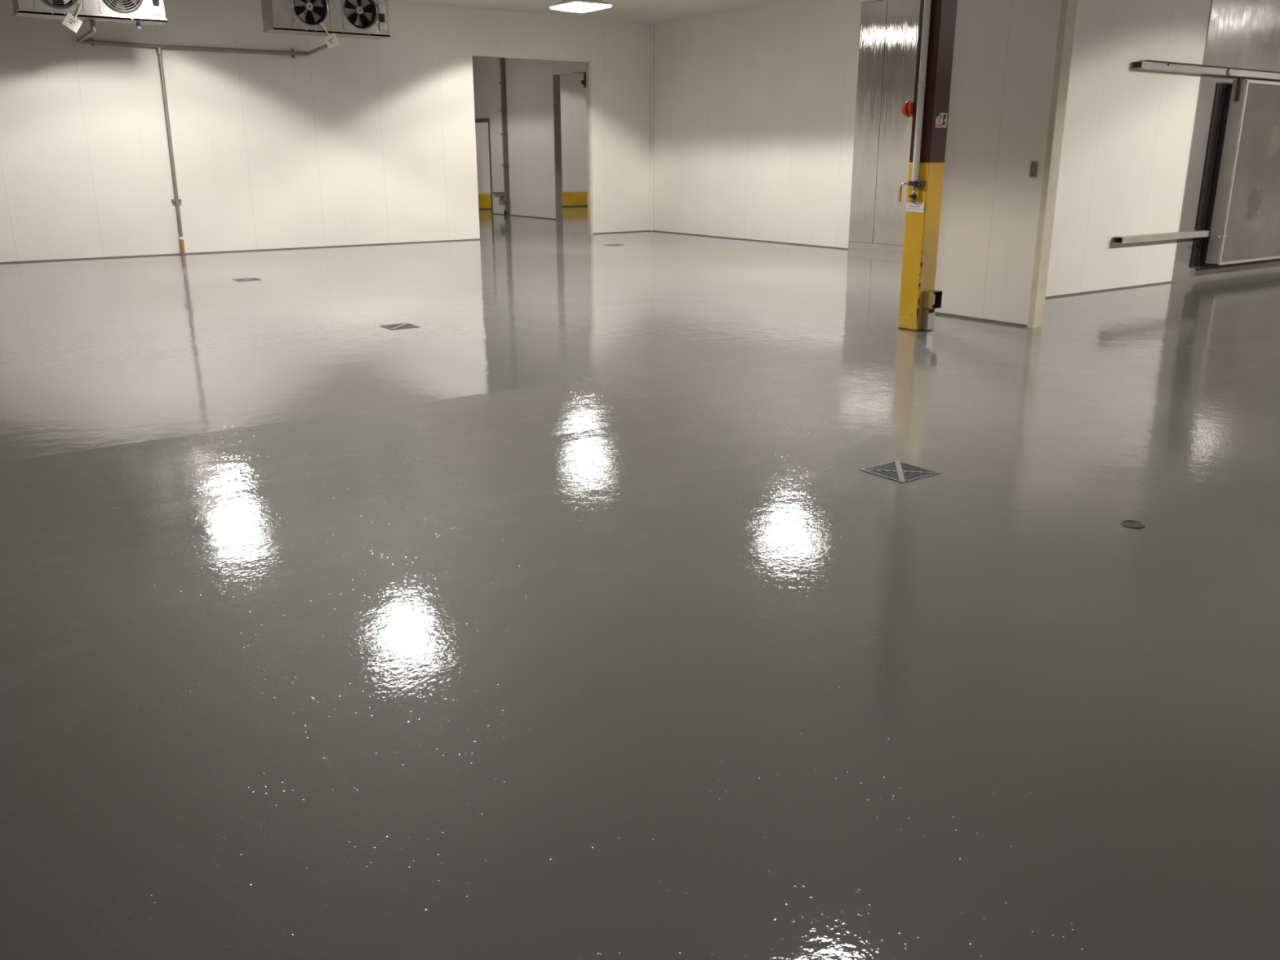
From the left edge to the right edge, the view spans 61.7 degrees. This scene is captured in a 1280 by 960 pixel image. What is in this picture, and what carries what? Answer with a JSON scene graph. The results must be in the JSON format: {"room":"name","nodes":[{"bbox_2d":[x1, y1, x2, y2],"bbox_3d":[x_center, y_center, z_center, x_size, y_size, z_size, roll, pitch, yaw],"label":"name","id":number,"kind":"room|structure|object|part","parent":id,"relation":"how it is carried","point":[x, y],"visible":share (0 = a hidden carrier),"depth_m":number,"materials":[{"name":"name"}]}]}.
{"room":"cold storage warehouse","nodes":[
{"label":"cold storage warehouse","id":0,"kind":"room"},
{"bbox_2d":[0,0,651,262],"bbox_3d":[-4.435,-6.674,19.569,27.200,4.600,0.100,-12,21,-34],"label":"wall","id":1,"kind":"structure","parent":0,"point":[356,141],"depth_m":18.30,"materials":[{"name":"white paint"}]},
{"bbox_2d":[0,238,479,263],"bbox_3d":[-9.245,-3.453,16.846,15.055,0.018,0.012,-12,21,-34],"label":"baseboard","id":2,"kind":"structure","parent":1,"relation":"attached to","point":[477,238],"depth_m":18.37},
{"bbox_2d":[574,71,586,87],"bbox_3d":[-1.187,-8.102,21.691,0.280,0.300,0.058,-12,21,-34],"label":"roller","id":3,"kind":"object","parent":1,"relation":"attached to","point":[583,82],"visible":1,"depth_m":21.70,"materials":[{"name":"metal"}]},
{"bbox_2d":[586,60,593,234],"bbox_3d":[-1.040,-6.814,22.088,0.056,3.405,0.108,-12,21,-34],"label":"trim","id":4,"kind":"structure","parent":1,"relation":"attached to","point":[588,98],"depth_m":22.05,"materials":[{"name":"white metal"}]},
{"bbox_2d":[593,230,649,234],"bbox_3d":[-0.383,-5.312,22.968,1.485,0.018,0.012,-12,21,-34],"label":"baseboard","id":5,"kind":"structure","parent":1,"relation":"attached to","point":[642,230],"depth_m":22.95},
{"bbox_2d":[650,22,653,231],"bbox_3d":[0.250,-7.439,22.776,0.050,4.200,0.050,-12,21,-34],"label":"trim","id":6,"kind":"structure","parent":1,"relation":"attached to","point":[651,24],"depth_m":22.74,"materials":[{"name":"white metal"}]},
{"bbox_2d":[471,56,586,218],"bbox_3d":[-2.931,-9.265,28.102,0.180,4.600,12.600,-12,21,-34],"label":"wall","id":7,"kind":"structure","parent":0,"point":[528,82],"depth_m":28.23,"materials":[{"name":"white paint"}]},
{"bbox_2d":[475,118,493,213],"bbox_3d":[-4.556,-8.941,30.545,0.210,2.560,1.660,-12,21,-34],"label":"trim","id":8,"kind":"structure","parent":7,"relation":"attached to","point":[477,120],"depth_m":29.84,"materials":[{"name":"metal"}]},
{"bbox_2d":[492,191,504,197],"bbox_3d":[-3.963,-7.909,29.669,0.180,0.133,0.721,-12,21,-34],"label":"wall shelf","id":9,"kind":"object","parent":7,"relation":"attached to","point":[495,195],"visible":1,"depth_m":29.54,"materials":[{"name":"grey metal"}]},
{"bbox_2d":[493,195,504,197],"bbox_3d":[-3.858,-7.826,29.542,0.180,0.050,0.360,-12,21,-34],"label":"tray","id":10,"kind":"object","parent":9,"relation":"on","point":[500,196],"depth_m":29.40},
{"bbox_2d":[493,213,555,219],"bbox_3d":[-3.156,-7.116,28.907,0.015,0.020,3.380,-12,21,-34],"label":"baseboard","id":11,"kind":"structure","parent":7,"relation":"attached to","point":[493,213],"depth_m":28.68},
{"bbox_2d":[552,75,563,219],"bbox_3d":[-2.081,-8.392,27.137,0.200,3.490,0.025,-12,21,-34],"label":"trim","id":12,"kind":"structure","parent":7,"relation":"attached to","point":[556,78],"depth_m":27.11,"materials":[{"name":"grey metal"}]},
{"bbox_2d":[475,73,587,192],"bbox_3d":[-2.626,-10.942,33.624,7.070,4.600,0.100,-12,21,-34],"label":"wall","id":13,"kind":"structure","parent":0,"point":[572,92],"depth_m":33.79,"materials":[{"name":"white paint"}]},
{"bbox_2d":[478,190,587,209],"bbox_3d":[-2.608,-8.939,34.117,6.970,0.420,0.100,-12,21,-34],"label":"baseboard","id":14,"kind":"structure","parent":13,"relation":"attached to","point":[569,198],"depth_m":34.28,"materials":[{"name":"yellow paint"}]},
{"bbox_2d":[386,0,795,22],"bbox_3d":[4.357,-6.018,10.612,31.400,0.150,24.600,-12,21,-34],"label":"ceiling","id":15,"kind":"structure","parent":0,"point":[635,11],"depth_m":19.74,"materials":[{"name":"white paint"}]},
{"bbox_2d":[12,0,167,28],"bbox_3d":[-7.616,-6.752,14.803,1.874,0.882,0.535,-12,21,-34],"label":"cooler","id":16,"kind":"object","parent":15,"relation":"hanging from","point":[145,12],"depth_m":14.78,"materials":[{"name":"metal"}]},
{"bbox_3d":[-7.832,-6.633,14.394,0.610,0.610,0.012,-12,21,-34],"label":"fan plate","id":17,"kind":"part","parent":16,"relation":"part of","materials":[{"name":"white metal"}]},
{"bbox_2d":[62,1,82,33],"bbox_3d":[-7.690,-6.274,14.530,0.288,0.399,0.031,-13,21,-36],"label":"paper tag","id":18,"kind":"object","parent":16,"relation":"hanging from","point":[72,22],"visible":1,"depth_m":14.54,"materials":[{"name":"white paper"}]},
{"bbox_3d":[-7.184,-6.769,14.842,0.610,0.610,0.012,-12,21,-34],"label":"fan plate","id":19,"kind":"part","parent":16,"relation":"part of","materials":[{"name":"white metal"}]},
{"bbox_3d":[-7.144,-6.471,15.267,0.056,0.075,0.056,-12,21,-34],"label":"blue cap","id":20,"kind":"part","parent":16,"relation":"part of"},
{"bbox_2d":[261,0,390,39],"bbox_3d":[-4.883,-7.362,16.679,1.874,0.805,0.535,-12,21,-34],"label":"cooler","id":21,"kind":"object","parent":15,"relation":"hanging from","point":[352,19],"visible":1,"depth_m":16.57,"materials":[{"name":"metal"}]},
{"bbox_3d":[-5.019,-7.224,16.337,0.610,0.610,0.012,-12,21,-34],"label":"fan plate","id":22,"kind":"part","parent":21,"relation":"part of","materials":[{"name":"white metal"}]},
{"bbox_2d":[320,22,339,49],"bbox_3d":[-4.781,-6.853,16.550,0.295,0.388,0.031,-11,20,-32],"label":"paper tag","id":23,"kind":"object","parent":21,"relation":"hanging from","point":[331,41],"visible":1,"depth_m":16.58,"materials":[{"name":"white paper"}]},
{"bbox_3d":[-4.370,-7.360,16.785,0.610,0.610,0.012,-12,21,-34],"label":"fan plate","id":24,"kind":"part","parent":21,"relation":"part of","materials":[{"name":"white metal"}]},
{"bbox_2d":[549,0,611,13],"bbox_3d":[-0.981,-7.912,17.675,0.720,0.330,0.820,-12,21,-34],"label":"ceiling light","id":25,"kind":"object","parent":15,"relation":"hanging from","point":[573,6],"visible":1,"depth_m":17.51,"materials":[{"name":"white plastic"}]},
{"bbox_2d":[0,205,1279,959],"bbox_3d":[0.611,-3.316,16.855,31.400,0.250,37.400,-12,21,-34],"label":"floor","id":26,"kind":"structure","parent":0,"point":[571,611],"depth_m":3.94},
{"bbox_2d":[75,20,328,254],"bbox_3d":[-6.661,-5.299,17.114,3.673,3.395,1.747,-12,21,-34],"label":"drain pipe","id":27,"kind":"object","parent":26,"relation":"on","point":[82,39],"visible":0.87,"depth_m":17.32,"materials":[{"name":"grey metal"}]},
{"bbox_2d":[233,277,262,281],"bbox_3d":[-5.242,-2.676,14.309,0.294,0.006,0.294,-12,21,-34],"label":"floor drain","id":28,"kind":"object","parent":26,"relation":"on","point":[251,278],"visible":1,"depth_m":14.29,"materials":[{"name":"metal"}]},
{"bbox_2d":[379,323,420,329],"bbox_3d":[-2.335,-1.494,10.416,0.294,0.006,0.294,-12,21,-34],"label":"floor drain","id":29,"kind":"object","parent":26,"relation":"on","point":[401,326],"visible":1,"depth_m":10.41,"materials":[{"name":"metal"}]},
{"bbox_3d":[-2.335,-1.492,10.417,0.286,0.002,0.286,-12,21,-34],"label":"pit plate","id":30,"kind":"part","parent":29,"relation":"part of","materials":[{"name":"silver metal"}]},
{"bbox_2d":[498,57,510,215],"bbox_3d":[-3.665,-9.474,28.807,0.120,4.590,0.190,-12,21,-34],"label":"pipe riser","id":31,"kind":"object","parent":26,"relation":"on","point":[502,73],"visible":0.91,"depth_m":28.84,"materials":[{"name":"metal"}]},
{"bbox_2d":[604,244,622,245],"bbox_3d":[-0.491,-4.343,19.798,0.294,0.006,0.294,-12,21,-34],"label":"floor drain","id":32,"kind":"object","parent":26,"relation":"on","point":[604,244],"visible":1,"depth_m":19.85,"materials":[{"name":"metal"}]},
{"bbox_2d":[859,460,940,483],"bbox_3d":[1.369,-0.046,5.646,0.294,0.006,0.294,-12,21,-34],"label":"floor drain","id":33,"kind":"object","parent":26,"relation":"on","point":[901,472],"visible":1,"depth_m":5.64,"materials":[{"name":"metal"}]},
{"bbox_3d":[1.369,-0.043,5.647,0.286,0.002,0.286,-12,21,-34],"label":"pit plate","id":34,"kind":"part","parent":33,"relation":"part of","materials":[{"name":"silver metal"}]},
{"bbox_2d":[897,0,957,330],"bbox_3d":[2.637,-3.464,9.687,0.225,4.200,0.235,-12,21,-34],"label":"support column","id":35,"kind":"structure","parent":26,"relation":"on","point":[921,238],"depth_m":9.78,"materials":[{"name":"yellow metal"}]},
{"bbox_2d":[898,182,907,201],"bbox_3d":[2.458,-2.679,9.988,0.087,0.173,0.022,7,18,22],"label":"lever","id":36,"kind":"object","parent":35,"relation":"attached to","point":[900,186],"visible":0.96,"depth_m":9.99,"materials":[{"name":"gold metal"}]},
{"bbox_3d":[2.430,-2.671,10.004,0.014,0.147,0.026,-12,21,-34],"label":"handle","id":37,"kind":"part","parent":36,"relation":"part of","materials":[{"name":"plastic"}]},
{"bbox_2d":[901,100,913,117],"bbox_3d":[2.467,-3.398,9.814,0.150,0.150,0.130,-12,21,-34],"label":"beacon","id":38,"kind":"object","parent":35,"relation":"attached to","point":[907,108],"visible":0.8,"depth_m":9.77,"materials":[{"name":"plastic"}]},
{"bbox_2d":[905,201,924,212],"bbox_3d":[2.539,-2.522,9.906,0.006,0.090,0.215,-12,21,-34],"label":"sign","id":39,"kind":"object","parent":35,"relation":"attached to","point":[910,206],"visible":1,"depth_m":9.90,"materials":[{"name":"paper"}]},
{"bbox_2d":[908,0,931,202],"bbox_3d":[2.530,-3.994,9.411,0.075,3.025,0.141,-12,21,-34],"label":"pipe","id":40,"kind":"object","parent":35,"relation":"attached to","point":[914,182],"visible":1,"depth_m":9.59,"materials":[{"name":"white metal"}]},
{"bbox_3d":[2.518,-2.656,9.839,0.028,0.085,0.028,-12,21,-34],"label":"valve stem","id":41,"kind":"part","parent":40,"relation":"part of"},
{"bbox_2d":[922,289,942,330],"bbox_3d":[2.755,-1.600,10.117,0.136,0.372,0.108,-12,21,-34],"label":"outlet box","id":42,"kind":"object","parent":35,"relation":"attached to","point":[932,300],"visible":1,"depth_m":10.10,"materials":[{"name":"metal"}]},
{"bbox_3d":[2.703,-1.688,10.050,0.006,0.164,0.106,-12,21,-34],"label":"plate","id":43,"kind":"part","parent":42,"relation":"part of","materials":[{"name":"yellow metal"}]},
{"bbox_2d":[933,293,935,305],"bbox_3d":[2.735,-1.702,10.096,0.077,0.110,0.055,-12,21,-34],"label":"receptacle","id":44,"kind":"object","parent":42,"relation":"attached to","point":[934,295],"depth_m":10.09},
{"bbox_2d":[935,112,946,127],"bbox_3d":[2.716,-3.241,9.659,0.147,0.124,0.002,-12,21,-34],"label":"sticker","id":45,"kind":"object","parent":35,"relation":"attached to","point":[941,120],"visible":1,"depth_m":9.66,"materials":[{"name":"paper"}]},
{"bbox_2d":[942,114,946,125],"bbox_3d":[2.745,-3.250,9.678,0.057,0.105,0.001,-12,21,-34],"label":"print","id":46,"kind":"object","parent":45,"relation":"attached to","point":[944,116],"depth_m":9.68,"materials":[{"name":"paper"}]},
{"bbox_2d":[1120,520,1145,528],"bbox_3d":[2.224,0.200,4.839,0.104,0.006,0.104,-12,21,-34],"label":"floor drain","id":47,"kind":"object","parent":26,"relation":"on","point":[1127,523],"depth_m":4.84,"materials":[{"name":"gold metal"}]},
{"bbox_2d":[653,0,877,248],"bbox_3d":[3.744,-6.070,18.268,0.100,4.200,11.780,-12,21,-34],"label":"wall","id":48,"kind":"structure","parent":0,"point":[754,108],"depth_m":20.18,"materials":[{"name":"white metal"}]},
{"bbox_2d":[652,230,848,248],"bbox_3d":[3.714,-4.054,18.824,0.012,0.018,11.730,-12,21,-34],"label":"baseboard","id":49,"kind":"structure","parent":48,"relation":"attached to","point":[652,230],"depth_m":20.78,"materials":[{"name":"grey plastic"}]},
{"bbox_2d":[848,0,920,254],"bbox_3d":[4.213,-5.757,17.581,0.016,4.000,1.860,-12,21,-34],"label":"door","id":50,"kind":"structure","parent":48,"relation":"attached to","point":[889,35],"depth_m":17.79,"materials":[{"name":"metal"}]},
{"bbox_2d":[934,0,1061,324],"bbox_3d":[3.457,-3.638,10.259,0.095,4.200,1.255,-12,21,-34],"label":"wall","id":51,"kind":"structure","parent":0,"point":[1005,51],"depth_m":10.37,"materials":[{"name":"white paint"}]},
{"bbox_2d":[935,311,1027,327],"bbox_3d":[3.402,-1.633,10.849,0.015,0.020,1.220,-12,21,-34],"label":"baseboard","id":52,"kind":"structure","parent":51,"relation":"attached to","point":[936,313],"depth_m":10.78,"materials":[{"name":"grey plastic"}]},
{"bbox_2d":[1028,160,1037,177],"bbox_3d":[3.671,-2.913,10.039,0.047,0.150,0.076,-12,21,-34],"label":"handle","id":53,"kind":"object","parent":51,"relation":"attached to","point":[1033,164],"visible":1,"depth_m":10.03,"materials":[{"name":"grey metal"}]},
{"bbox_2d":[1026,0,1077,328],"bbox_3d":[3.822,-3.491,9.774,0.145,4.200,0.065,-12,21,-34],"label":"trim","id":54,"kind":"structure","parent":51,"relation":"attached to","point":[1068,7],"depth_m":9.90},
{"bbox_2d":[1045,0,1211,296],"bbox_3d":[9.905,-5.233,15.513,16.980,4.200,0.100,-12,21,-34],"label":"wall","id":55,"kind":"structure","parent":0,"point":[1127,134],"depth_m":12.69,"materials":[{"name":"white paint"}]},
{"bbox_2d":[1044,280,1172,297],"bbox_3d":[5.071,-2.197,12.716,4.785,0.016,0.012,-12,21,-34],"label":"baseboard","id":56,"kind":"structure","parent":55,"relation":"attached to","point":[1170,281],"depth_m":13.16,"materials":[{"name":"grey plastic"}]},
{"bbox_2d":[1112,230,1209,244],"bbox_3d":[6.587,-3.065,13.504,2.030,0.075,0.125,-12,21,-34],"label":"rail","id":57,"kind":"object","parent":55,"relation":"attached to","point":[1198,233],"visible":1,"depth_m":13.38,"materials":[{"name":"metal"}]},
{"bbox_2d":[1132,60,1279,266],"bbox_3d":[8.270,-4.146,14.310,6.150,2.459,0.335,-12,21,-34],"label":"sliding door","id":58,"kind":"structure","parent":55,"relation":"in","point":[1242,222],"depth_m":13.90,"materials":[{"name":"metal"}]},
{"bbox_3d":[8.221,-5.296,14.031,6.150,0.097,0.170,-12,21,-34],"label":"door rail","id":59,"kind":"part","parent":58,"relation":"part of","materials":[{"name":"silver metal"}]},
{"bbox_2d":[1171,0,1279,282],"bbox_3d":[9.213,-5.067,14.968,5.570,4.198,0.014,-12,21,-34],"label":"trim","id":60,"kind":"structure","parent":55,"relation":"attached to","point":[1241,33],"depth_m":13.70,"materials":[{"name":"metal"}]},
{"bbox_2d":[1189,83,1279,270],"bbox_3d":[8.448,-4.122,14.639,2.900,2.340,0.046,-12,21,-34],"label":"trim","id":61,"kind":"structure","parent":55,"relation":"attached to","point":[1220,88],"depth_m":13.88,"materials":[{"name":"metal"}]}
]}

